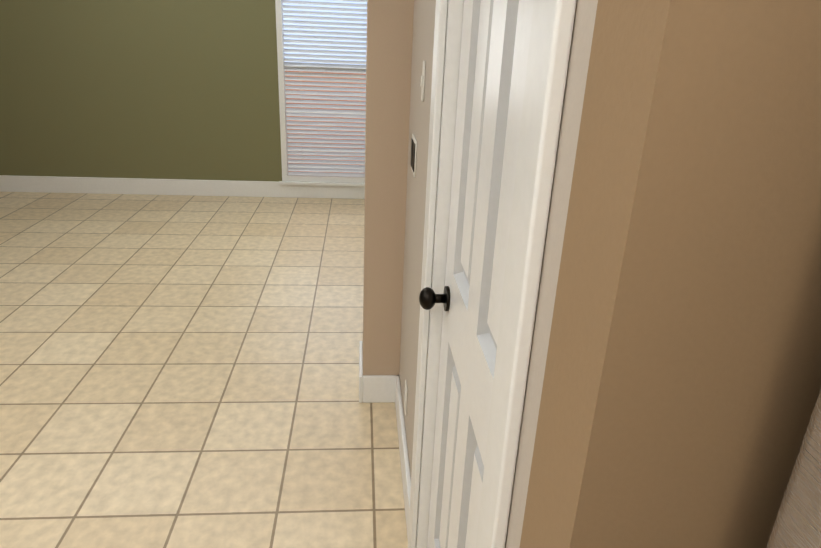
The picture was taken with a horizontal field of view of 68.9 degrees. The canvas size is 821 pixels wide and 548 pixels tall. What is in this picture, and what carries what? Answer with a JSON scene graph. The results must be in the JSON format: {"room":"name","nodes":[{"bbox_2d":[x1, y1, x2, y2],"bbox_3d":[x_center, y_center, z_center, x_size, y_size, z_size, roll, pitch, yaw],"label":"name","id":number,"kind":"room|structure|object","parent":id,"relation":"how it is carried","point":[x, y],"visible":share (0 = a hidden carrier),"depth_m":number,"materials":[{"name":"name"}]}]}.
{"room":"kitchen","nodes":[
{"label":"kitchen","id":0,"kind":"room"},
{"bbox_2d":[0,0,349,182],"bbox_3d":[-2.508,-2.083,5.286,5.470,2.790,0.120,1,22,-5],"label":"wall","id":1,"kind":"structure","parent":0,"point":[167,89],"depth_m":5.40,"materials":[{"name":"green paint"}]},
{"bbox_2d":[0,175,364,198],"bbox_3d":[-2.616,-0.835,5.707,5.350,0.155,0.016,1,22,-5],"label":"baseboard","id":2,"kind":"structure","parent":1,"relation":"attached to","point":[8,183],"depth_m":5.73,"materials":[{"name":"white paint"}]},
{"bbox_2d":[275,0,366,186],"bbox_3d":[-0.707,-1.970,5.461,1.050,2.340,0.155,1,22,-5],"label":"window","id":3,"kind":"structure","parent":1,"relation":"in","point":[320,175],"depth_m":5.57,"materials":[{"name":"white paint"}]},
{"bbox_2d":[0,192,407,547],"bbox_3d":[-1.943,1.018,1.490,6.240,0.100,9.540,1,22,-5],"label":"floor","id":4,"kind":"structure","parent":0,"point":[179,371],"depth_m":2.78,"materials":[{"name":"tile"}]},
{"bbox_2d":[766,389,820,547],"bbox_3d":[0.684,0.635,0.157,0.932,1.817,0.942,1,22,-5],"label":"refrigerator","id":5,"kind":"object","parent":4,"relation":"on","point":[797,523],"depth_m":0.41,"materials":[{"name":"plastic"}]},
{"bbox_2d":[363,0,413,374],"bbox_3d":[-2.430,-0.804,2.099,5.100,2.790,0.300,1,22,-5],"label":"wall","id":6,"kind":"structure","parent":0,"point":[389,52],"depth_m":2.31,"materials":[{"name":"beige paint"}]},
{"bbox_2d":[359,341,367,402],"bbox_3d":[-0.227,0.456,2.770,0.020,0.135,0.296,1,22,-5],"label":"baseboard","id":7,"kind":"structure","parent":6,"relation":"attached to","point":[363,379],"depth_m":2.64,"materials":[{"name":"white paint"}]},
{"bbox_2d":[399,0,597,547],"bbox_3d":[0.389,-0.390,1.375,0.640,2.790,1.780,1,22,-5],"label":"wall","id":8,"kind":"structure","parent":0,"point":[423,41],"depth_m":0.67,"materials":[{"name":"beige paint"}]},
{"bbox_2d":[388,375,410,538],"bbox_3d":[-0.029,0.660,2.281,0.016,0.135,0.825,1,22,-5],"label":"baseboard","id":9,"kind":"structure","parent":8,"relation":"attached to","point":[396,388],"depth_m":2.24,"materials":[{"name":"white paint"}]},
{"bbox_2d":[404,379,407,414],"bbox_3d":[-0.018,0.461,2.236,0.006,0.114,0.070,1,22,-5],"label":"electrical outlet","id":10,"kind":"object","parent":8,"relation":"attached to","point":[405,398],"visible":0.98,"depth_m":2.22,"materials":[{"name":"plastic"}]},
{"bbox_2d":[410,133,416,176],"bbox_3d":[0.010,-0.398,1.999,0.007,0.120,0.150,1,22,-5],"label":"switch plate","id":11,"kind":"object","parent":8,"relation":"attached to","point":[414,150],"depth_m":1.96,"materials":[{"name":"plastic"}]},
{"bbox_2d":[420,61,425,100],"bbox_3d":[0.034,-0.556,1.722,0.010,0.110,0.044,1,22,-5],"label":"switch plate","id":12,"kind":"object","parent":8,"relation":"attached to","point":[422,84],"depth_m":1.71,"materials":[{"name":"plastic"}]},
{"bbox_2d":[408,0,576,547],"bbox_3d":[0.126,0.052,1.109,0.159,2.145,0.910,1,22,-5],"label":"door","id":13,"kind":"structure","parent":8,"relation":"attached to","point":[502,72],"depth_m":1.06,"materials":[{"name":"white paint"}]},
{"bbox_2d":[520,0,820,547],"bbox_3d":[0.651,-0.033,0.512,1.020,2.790,0.120,1,22,-5],"label":"wall","id":14,"kind":"structure","parent":0,"point":[681,387],"depth_m":0.44,"materials":[{"name":"brown paint"}]},
{"label":"outside","id":15,"kind":"structure","parent":0,"visible":0},
{"bbox_2d":[283,0,366,172],"bbox_3d":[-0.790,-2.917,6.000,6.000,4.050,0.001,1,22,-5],"label":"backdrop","id":16,"kind":"structure","parent":15,"point":[331,1],"depth_m":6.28,"materials":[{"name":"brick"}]}
]}

